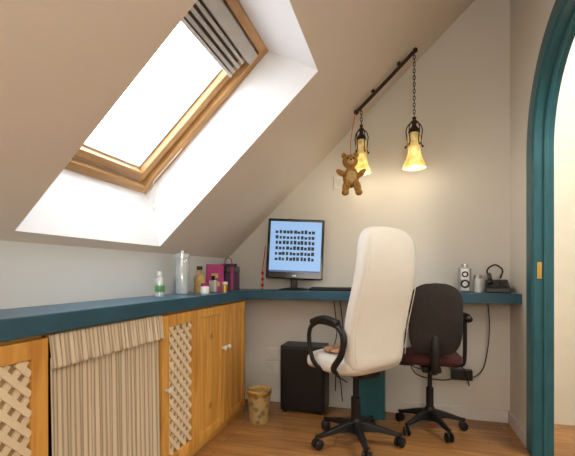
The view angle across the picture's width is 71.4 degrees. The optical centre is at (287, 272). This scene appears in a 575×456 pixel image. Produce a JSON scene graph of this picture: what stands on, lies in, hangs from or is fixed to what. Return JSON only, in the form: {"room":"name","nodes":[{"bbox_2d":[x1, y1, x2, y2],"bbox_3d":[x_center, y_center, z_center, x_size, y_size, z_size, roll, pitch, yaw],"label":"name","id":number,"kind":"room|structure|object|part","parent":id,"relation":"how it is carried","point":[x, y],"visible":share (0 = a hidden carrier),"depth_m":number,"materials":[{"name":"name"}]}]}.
{"room":"home office","nodes":[
{"label":"home office","id":0,"kind":"room"},
{"bbox_2d":[0,240,227,308],"bbox_3d":[-1.116,0.400,0.558,0.050,1.000,4.870,0,0,16],"label":"wall","id":1,"kind":"structure","parent":0,"point":[31,274],"depth_m":1.56,"materials":[{"name":"paint"}]},
{"bbox_2d":[73,156,140,180],"bbox_3d":[-0.844,-0.483,1.666,0.057,0.059,0.682,0,0,16],"label":"seal","id":2,"kind":"object","parent":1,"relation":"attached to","point":[74,156],"visible":0.14,"depth_m":1.75,"materials":[{"name":"brown rubber"}]},
{"bbox_2d":[15,0,317,245],"bbox_3d":[-0.402,-0.583,1.541,0.898,0.903,0.790,0,0,16],"label":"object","id":3,"kind":"structure","parent":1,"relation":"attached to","point":[78,205],"depth_m":1.86,"materials":[{"name":"white paint"}]},
{"bbox_2d":[64,158,144,191],"bbox_3d":[-0.851,-0.452,1.668,0.100,0.102,0.706,0,0,16],"label":"frame","id":4,"kind":"object","parent":3,"relation":"on","point":[75,165],"visible":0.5,"depth_m":1.73,"materials":[{"name":"brown wood"}]},
{"bbox_2d":[74,0,264,204],"bbox_3d":[-0.523,-0.719,1.583,0.684,0.772,0.720,0,0,16],"label":"window","id":5,"kind":"structure","parent":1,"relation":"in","point":[236,10],"depth_m":1.84,"materials":[{"name":"brown wood"}]},
{"bbox_3d":[-0.818,-0.493,1.659,0.075,0.076,0.602,0,0,16],"label":"sash bottom","id":6,"kind":"part","parent":5,"relation":"part of","materials":[{"name":"brown wood"}]},
{"bbox_2d":[82,142,138,167],"bbox_3d":[-0.808,-0.519,1.656,0.028,0.029,0.582,0,0,16],"label":"bead","id":7,"kind":"object","parent":5,"relation":"attached to","point":[86,144],"visible":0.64,"depth_m":1.75},
{"bbox_3d":[-0.592,-0.469,1.974,0.304,0.090,0.004,-45,-11,11],"label":"blind cord","id":8,"kind":"part","parent":5,"relation":"part of","materials":[{"name":"white plastic"}]},
{"bbox_2d":[136,64,222,167],"bbox_3d":[-0.479,-0.766,1.871,0.546,0.523,0.010,0,0,16],"label":"bead","id":9,"kind":"object","parent":5,"relation":"attached to","point":[217,69],"visible":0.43,"depth_m":1.87},
{"bbox_3d":[-0.465,-0.758,1.893,0.629,0.605,0.040,0,0,16],"label":"sash side","id":10,"kind":"part","parent":5,"relation":"part of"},
{"bbox_2d":[184,0,241,71],"bbox_3d":[-0.315,-0.942,1.504,0.076,0.073,0.615,0,0,16],"label":"blind fabric","id":11,"kind":"object","parent":5,"relation":"attached to","point":[193,17],"visible":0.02,"depth_m":1.57,"materials":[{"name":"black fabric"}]},
{"bbox_2d":[181,18,231,77],"bbox_3d":[-0.347,-0.898,1.518,0.014,0.022,0.635,-45,-11,11],"label":"rail","id":12,"kind":"object","parent":11,"relation":"attached to","point":[183,20],"depth_m":1.58,"materials":[{"name":"white metal"}]},
{"bbox_2d":[185,13,235,73],"bbox_3d":[-0.330,-0.911,1.513,0.022,0.022,0.635,0,0,16],"label":"fold","id":13,"kind":"object","parent":11,"relation":"attached to","point":[187,16],"visible":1,"depth_m":1.57,"materials":[{"name":"beige fabric"}]},
{"bbox_2d":[190,6,239,68],"bbox_3d":[-0.311,-0.930,1.508,0.022,0.022,0.635,0,0,16],"label":"fold","id":14,"kind":"object","parent":11,"relation":"attached to","point":[194,12],"visible":1,"depth_m":1.56,"materials":[{"name":"beige fabric"}]},
{"bbox_2d":[195,0,243,64],"bbox_3d":[-0.291,-0.950,1.502,0.022,0.022,0.635,0,0,16],"label":"fold","id":15,"kind":"object","parent":11,"relation":"attached to","point":[198,4],"visible":1,"depth_m":1.56,"materials":[{"name":"beige fabric"}]},
{"bbox_2d":[201,0,257,64],"bbox_3d":[-0.255,-0.978,1.500,0.055,0.040,0.670,-45,-11,11],"label":"blind cassette","id":16,"kind":"object","parent":5,"relation":"attached to","point":[217,8],"depth_m":1.58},
{"bbox_3d":[-0.244,-1.054,1.497,0.042,0.105,0.706,-45,-11,11],"label":"frame","id":17,"kind":"part","parent":5,"relation":"part of","materials":[{"name":"brown wood"}]},
{"bbox_2d":[141,46,267,193],"bbox_3d":[-0.446,-0.753,1.942,0.730,0.704,0.042,0,0,16],"label":"frame","id":18,"kind":"object","parent":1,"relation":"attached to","point":[245,69],"visible":0.46,"depth_m":1.92,"materials":[{"name":"brown wood"}]},
{"bbox_2d":[0,0,474,258],"bbox_3d":[-0.208,-0.925,0.303,1.835,1.650,4.870,0,0,16],"label":"ceiling","id":19,"kind":"structure","parent":0,"point":[65,65],"depth_m":1.40,"materials":[{"name":"paint"}]},
{"bbox_2d":[354,47,425,174],"bbox_3d":[0.598,-0.957,2.377,0.431,0.713,0.136,0,0,16],"label":"pendant lamp","id":20,"kind":"object","parent":19,"relation":"hanging from","point":[414,161],"visible":0.95,"depth_m":2.35,"materials":[{"name":"metal"}]},
{"bbox_2d":[336,113,365,195],"bbox_3d":[0.390,-0.703,2.295,0.142,0.545,0.221,0,0,43],"label":"teddy bear","id":21,"kind":"object","parent":20,"relation":"hanging from","point":[350,176],"visible":1,"depth_m":2.26},
{"bbox_3d":[0.447,-0.701,2.419,0.116,0.202,0.116,0,0,16],"label":"lamp shade","id":22,"kind":"part","parent":20,"relation":"part of","materials":[{"name":"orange glass"}]},
{"bbox_3d":[0.740,-0.713,2.337,0.136,0.206,0.136,0,0,16],"label":"lamp shade","id":23,"kind":"part","parent":20,"relation":"part of","materials":[{"name":"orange glass"}]},
{"bbox_3d":[0.740,-1.099,2.337,0.012,0.387,0.012,0,0,-29],"label":"chain","id":24,"kind":"part","parent":20,"relation":"part of","materials":[{"name":"metal"}]},
{"bbox_2d":[0,289,521,419],"bbox_3d":[0.076,0.507,1.313,1.835,0.785,2.770,0,0,16],"label":"countertop","id":25,"kind":"structure","parent":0,"point":[24,322],"depth_m":1.67,"materials":[{"name":"teal paint"}]},
{"bbox_2d":[154,271,164,296],"bbox_3d":[-0.603,0.055,1.883,0.045,0.120,0.045,0,0,16],"label":"plastic bottle","id":26,"kind":"object","parent":25,"relation":"on","point":[159,287],"visible":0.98,"depth_m":1.87,"materials":[{"name":"white plastic"}]},
{"bbox_2d":[174,251,189,293],"bbox_3d":[-0.553,0.000,2.098,0.080,0.230,0.080,0,0,16],"label":"storage jar","id":27,"kind":"object","parent":25,"relation":"on","point":[181,280],"visible":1,"depth_m":2.07,"materials":[{"name":"glass"}]},
{"bbox_3d":[-0.553,-0.095,2.098,0.080,0.040,0.080,0,0,16],"label":"lid","id":28,"kind":"part","parent":27,"relation":"part of","materials":[{"name":"plastic"}]},
{"bbox_2d":[194,266,204,292],"bbox_3d":[-0.501,0.040,2.281,0.062,0.151,0.062,0,0,16],"label":"bottle","id":29,"kind":"object","parent":25,"relation":"on","point":[199,278],"visible":0.91,"depth_m":2.26,"materials":[{"name":"plastic"}]},
{"bbox_2d":[201,283,208,293],"bbox_3d":[-0.453,0.087,2.195,0.048,0.056,0.048,0,0,16],"label":"jar","id":30,"kind":"object","parent":25,"relation":"on","point":[204,286],"visible":1,"depth_m":2.17,"materials":[{"name":"white plastic"}]},
{"bbox_2d":[209,276,216,291],"bbox_3d":[-0.434,0.067,2.335,0.044,0.096,0.028,0,0,16],"label":"perfume bottle","id":31,"kind":"object","parent":25,"relation":"on","point":[212,283],"visible":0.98,"depth_m":2.32,"materials":[{"name":"glass"}]},
{"bbox_2d":[206,264,223,290],"bbox_3d":[-0.447,0.032,2.465,0.105,0.166,0.060,0,0,-19],"label":"greeting card","id":32,"kind":"object","parent":25,"relation":"on","point":[217,270],"visible":0.55,"depth_m":2.45,"materials":[{"name":"paper"}]},
{"bbox_3d":[-0.444,0.045,2.447,0.060,0.080,0.016,0,0,-19],"label":"printed panel","id":33,"kind":"part","parent":32,"relation":"part of","materials":[{"name":"paper"}]},
{"bbox_2d":[222,282,227,291],"bbox_3d":[-0.368,0.085,2.347,0.038,0.061,0.038,0,0,16],"label":"jar","id":34,"kind":"object","parent":25,"relation":"on","point":[224,284],"visible":0.84,"depth_m":2.33,"materials":[{"name":"gold metal"}]},
{"bbox_2d":[223,257,236,281],"bbox_3d":[-0.403,0.006,2.741,0.110,0.218,0.060,0,0,1],"label":"paper bag","id":35,"kind":"object","parent":25,"relation":"on","point":[224,264],"visible":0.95,"depth_m":2.73,"materials":[{"name":"purple paper"}]},
{"bbox_2d":[225,266,239,289],"bbox_3d":[-0.360,0.037,2.615,0.096,0.155,0.078,0,0,-4],"label":"gift box","id":36,"kind":"object","parent":25,"relation":"on","point":[232,274],"visible":0.85,"depth_m":2.58,"materials":[{"name":"purple cardboard"}]},
{"bbox_3d":[-0.360,-0.018,2.615,0.096,0.037,0.076,0,0,-4],"label":"carton lid","id":37,"kind":"part","parent":36,"relation":"part of","materials":[{"name":"purple cardboard"}]},
{"bbox_2d":[261,246,265,289],"bbox_3d":[-0.161,-0.030,2.673,0.033,0.290,0.020,0,0,16],"label":"charm","id":38,"kind":"object","parent":25,"relation":"on","point":[262,272],"visible":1,"depth_m":2.67,"materials":[{"name":"red plastic"}]},
{"bbox_2d":[266,218,324,290],"bbox_3d":[0.052,-0.124,2.647,0.390,0.477,0.204,0,0,3],"label":"computer monitor","id":39,"kind":"object","parent":25,"relation":"on","point":[295,247],"visible":1,"depth_m":2.64,"materials":[{"name":"black plastic"}]},
{"bbox_2d":[309,287,351,290],"bbox_3d":[0.301,0.104,2.532,0.320,0.022,0.130,0,0,12],"label":"keyboard","id":40,"kind":"object","parent":25,"relation":"on","point":[310,288],"visible":0.8,"depth_m":2.48,"materials":[{"name":"black plastic"}]},
{"bbox_3d":[0.524,0.536,2.528,0.180,0.728,0.150,0,0,16],"label":"support leg","id":41,"kind":"part","parent":25,"relation":"part of","materials":[{"name":"teal paint"}]},
{"bbox_2d":[458,264,470,291],"bbox_3d":[1.038,0.032,2.344,0.068,0.166,0.085,0,0,21],"label":"speaker","id":42,"kind":"object","parent":25,"relation":"on","point":[464,272],"visible":0.99,"depth_m":2.31},
{"bbox_2d":[473,275,482,292],"bbox_3d":[1.104,0.064,2.318,0.048,0.102,0.048,0,0,16],"label":"canister","id":43,"kind":"object","parent":25,"relation":"on","point":[477,281],"visible":0.96,"depth_m":2.30,"materials":[{"name":"plastic"}]},
{"bbox_2d":[484,264,510,292],"bbox_3d":[1.211,0.033,2.309,0.129,0.165,0.149,0,0,24],"label":"desk telephone","id":44,"kind":"object","parent":25,"relation":"on","point":[491,286],"visible":1,"depth_m":2.27,"materials":[{"name":"black plastic"}]},
{"bbox_2d":[228,0,509,409],"bbox_3d":[0.493,-0.425,2.666,1.905,2.650,0.060,0,0,16],"label":"wall","id":45,"kind":"structure","parent":0,"point":[456,209],"depth_m":2.52,"materials":[{"name":"beige paint"}]},
{"bbox_2d":[266,361,277,373],"bbox_3d":[-0.106,0.665,2.798,0.086,0.086,0.011,0,0,16],"label":"wall socket","id":46,"kind":"object","parent":45,"relation":"attached to","point":[271,366],"visible":1,"depth_m":2.79,"materials":[{"name":"white plastic"}]},
{"bbox_2d":[266,348,277,359],"bbox_3d":[-0.106,0.570,2.798,0.086,0.086,0.011,0,0,16],"label":"wall socket","id":47,"kind":"object","parent":45,"relation":"attached to","point":[271,353],"visible":1,"depth_m":2.79,"materials":[{"name":"white plastic"}]},
{"bbox_2d":[334,176,343,188],"bbox_3d":[0.351,-0.600,2.669,0.086,0.086,0.011,0,0,16],"label":"light switch","id":48,"kind":"object","parent":45,"relation":"attached to","point":[338,180],"visible":0.74,"depth_m":2.67,"materials":[{"name":"white plastic"}]},
{"bbox_2d":[245,388,509,422],"bbox_3d":[0.449,0.863,2.640,1.835,0.075,0.014,0,0,16],"label":"baseboard","id":49,"kind":"structure","parent":45,"relation":"attached to","point":[471,413],"depth_m":2.49,"materials":[{"name":"white wood"}]},
{"bbox_2d":[334,301,489,401],"bbox_3d":[0.740,0.506,2.509,0.950,0.668,0.078,0,0,16],"label":"power cables","id":50,"kind":"object","parent":45,"relation":"hanging from","point":[455,373],"visible":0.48,"depth_m":2.42,"materials":[{"name":"black plastic"}]},
{"bbox_2d":[193,399,574,455],"bbox_3d":[0.607,0.925,0.219,3.550,0.050,5.250,0,0,16],"label":"floor","id":51,"kind":"structure","parent":0,"point":[291,432],"depth_m":2.16,"materials":[{"name":"laminate"}]},
{"bbox_2d":[0,300,244,455],"bbox_3d":[-0.704,0.537,1.419,0.271,0.726,2.450,0,0,16],"label":"base cabinet","id":52,"kind":"object","parent":51,"relation":"on","point":[202,349],"visible":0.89,"depth_m":1.80,"materials":[{"name":"brown wood"}]},
{"bbox_3d":[-0.727,0.517,0.980,0.020,0.666,0.317,0,0,16],"label":"door frame","id":53,"kind":"part","parent":52,"relation":"part of","materials":[{"name":"brown wood"}]},
{"bbox_2d":[48,315,163,455],"bbox_3d":[-0.600,0.523,1.399,0.034,0.690,0.557,0,0,16],"label":"curtain","id":54,"kind":"object","parent":52,"relation":"hanging from","point":[104,379],"visible":1,"depth_m":1.36,"materials":[{"name":"fabric"}]},
{"bbox_3d":[-0.631,0.188,1.397,0.015,0.028,2.448,0,0,16],"label":"rail","id":55,"kind":"part","parent":52,"relation":"part of","materials":[{"name":"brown wood"}]},
{"bbox_3d":[-0.502,0.500,1.691,0.031,0.026,0.026,0,0,16],"label":"door knob","id":56,"kind":"part","parent":52,"relation":"part of","materials":[{"name":"white plastic"}]},
{"bbox_3d":[-0.491,0.517,1.819,0.020,0.666,0.300,0,0,16],"label":"door frame","id":57,"kind":"part","parent":52,"relation":"part of","materials":[{"name":"brown wood"}]},
{"bbox_3d":[-0.408,0.517,2.114,0.020,0.666,0.302,0,0,16],"label":"door frame","id":58,"kind":"part","parent":52,"relation":"part of","materials":[{"name":"brown wood"}]},
{"bbox_3d":[-0.631,0.877,1.397,0.014,0.045,2.448,0,0,16],"label":"rail","id":59,"kind":"part","parent":52,"relation":"part of","materials":[{"name":"brown wood"}]},
{"bbox_3d":[-0.323,0.517,2.417,0.020,0.666,0.314,0,0,16],"label":"door frame","id":60,"kind":"part","parent":52,"relation":"part of","materials":[{"name":"brown wood"}]},
{"bbox_2d":[246,385,271,424],"bbox_3d":[-0.172,0.800,2.417,0.154,0.200,0.154,0,0,16],"label":"waste bin","id":61,"kind":"object","parent":51,"relation":"on","point":[258,395],"visible":1,"depth_m":2.37,"materials":[{"name":"gold metal"}]},
{"bbox_2d":[280,341,328,414],"bbox_3d":[0.115,0.685,2.625,0.290,0.430,0.183,0,0,16],"label":"computer tower","id":62,"kind":"object","parent":51,"relation":"on","point":[303,387],"visible":0.94,"depth_m":2.54,"materials":[{"name":"black plastic"}]},
{"bbox_2d":[307,227,417,455],"bbox_3d":[0.363,0.338,2.121,0.494,1.124,0.513,0,0,-37],"label":"office chair","id":63,"kind":"object","parent":51,"relation":"on","point":[373,336],"visible":1,"depth_m":1.94,"materials":[{"name":"white leather"}]},
{"bbox_2d":[323,345,339,352],"bbox_3d":[0.277,0.405,2.118,0.180,0.032,0.180,0,0,-37],"label":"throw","id":64,"kind":"object","parent":63,"relation":"on","point":[331,348],"depth_m":2.08,"materials":[{"name":"fabric"}]},
{"bbox_3d":[0.245,0.813,2.075,0.213,0.064,0.050,0,0,-21],"label":"arm","id":65,"kind":"part","parent":63,"relation":"part of","materials":[{"name":"black plastic"}]},
{"bbox_3d":[0.285,0.813,2.221,0.050,0.064,0.214,0,0,-37],"label":"arm","id":66,"kind":"part","parent":63,"relation":"part of","materials":[{"name":"black plastic"}]},
{"bbox_3d":[0.354,0.463,2.133,0.410,0.114,0.370,0,0,-37],"label":"seat","id":67,"kind":"part","parent":63,"relation":"part of","materials":[{"name":"white leather"}]},
{"bbox_3d":[0.370,0.813,1.995,0.050,0.064,0.213,0,0,-3],"label":"arm","id":68,"kind":"part","parent":63,"relation":"part of","materials":[{"name":"black plastic"}]},
{"bbox_3d":[0.431,0.813,2.228,0.050,0.064,0.213,0,0,33],"label":"arm","id":69,"kind":"part","parent":63,"relation":"part of","materials":[{"name":"black plastic"}]},
{"bbox_3d":[0.465,0.133,1.988,0.428,0.719,0.179,0,0,-37],"label":"backrest","id":70,"kind":"part","parent":63,"relation":"part of","materials":[{"name":"white leather"}]},
{"bbox_3d":[0.485,0.813,2.089,0.213,0.064,0.050,0,0,15],"label":"arm","id":71,"kind":"part","parent":63,"relation":"part of","materials":[{"name":"black plastic"}]},
{"bbox_2d":[395,283,472,442],"bbox_3d":[0.816,0.477,2.291,0.416,0.844,0.433,0,0,12],"label":"chair","id":72,"kind":"object","parent":51,"relation":"on","point":[438,322],"visible":0.95,"depth_m":2.10,"materials":[{"name":"black fabric"}]},
{"bbox_3d":[0.679,0.400,2.325,0.114,0.282,0.036,0,0,2],"label":"arm post","id":73,"kind":"part","parent":72,"relation":"part of","materials":[{"name":"black plastic"}]},
{"bbox_3d":[0.740,0.813,2.369,0.175,0.064,0.043,0,0,42],"label":"arm","id":74,"kind":"part","parent":72,"relation":"part of","materials":[{"name":"black plastic"}]},
{"bbox_3d":[0.728,0.813,2.247,0.175,0.064,0.043,0,0,-30],"label":"arm","id":75,"kind":"part","parent":72,"relation":"part of","materials":[{"name":"black plastic"}]},
{"bbox_3d":[0.819,0.484,2.304,0.327,0.080,0.301,0,0,12],"label":"seat","id":76,"kind":"part","parent":72,"relation":"part of","materials":[{"name":"red fabric"}]},
{"bbox_3d":[0.790,0.428,2.164,0.047,0.262,0.174,0,0,12],"label":"post","id":77,"kind":"part","parent":72,"relation":"part of","materials":[{"name":"black plastic"}]},
{"bbox_3d":[0.840,0.813,2.197,0.043,0.064,0.175,0,0,-12],"label":"arm","id":78,"kind":"part","parent":72,"relation":"part of","materials":[{"name":"black plastic"}]},
{"bbox_3d":[0.922,0.813,2.288,0.175,0.064,0.043,0,0,6],"label":"arm","id":79,"kind":"part","parent":72,"relation":"part of","materials":[{"name":"black plastic"}]},
{"bbox_3d":[0.956,0.400,2.268,0.114,0.282,0.036,0,0,22],"label":"arm post","id":80,"kind":"part","parent":72,"relation":"part of","materials":[{"name":"black plastic"}]},
{"bbox_2d":[510,0,555,429],"bbox_3d":[0.709,-0.425,0.045,0.070,2.650,4.870,0,0,16],"label":"wall","id":81,"kind":"structure","parent":0,"point":[529,19],"depth_m":2.19,"materials":[{"name":"beige paint"}]},
{"bbox_2d":[508,411,525,446],"bbox_3d":[1.274,0.863,2.209,0.014,0.075,0.369,0,0,16],"label":"baseboard","id":82,"kind":"structure","parent":81,"relation":"attached to","point":[513,422],"depth_m":2.20,"materials":[{"name":"white wood"}]},
{"bbox_2d":[526,0,574,455],"bbox_3d":[1.114,-0.085,1.494,0.090,1.970,0.939,0,0,16],"label":"door frame","id":83,"kind":"structure","parent":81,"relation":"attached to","point":[568,9],"depth_m":1.92,"materials":[{"name":"teal paint"}]},
{"bbox_2d":[537,262,541,278],"bbox_3d":[1.218,-0.010,1.934,0.020,0.080,0.004,0,0,16],"label":"strike plate","id":84,"kind":"object","parent":83,"relation":"attached to","point":[539,264],"visible":1,"depth_m":1.93,"materials":[{"name":"gold metal"}]},
{"bbox_2d":[543,10,574,455],"bbox_3d":[1.121,-0.077,1.492,0.020,1.954,0.908,0,0,16],"label":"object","id":85,"kind":"object","parent":83,"relation":"attached to","point":[572,19],"visible":1,"depth_m":1.92,"materials":[{"name":"teal paint"}]},
{"bbox_2d":[554,37,574,425],"bbox_3d":[2.191,-0.425,2.240,1.595,2.650,0.060,0,0,16],"label":"wall","id":86,"kind":"structure","parent":0,"point":[564,137],"depth_m":2.37,"materials":[{"name":"paint"}]}
]}

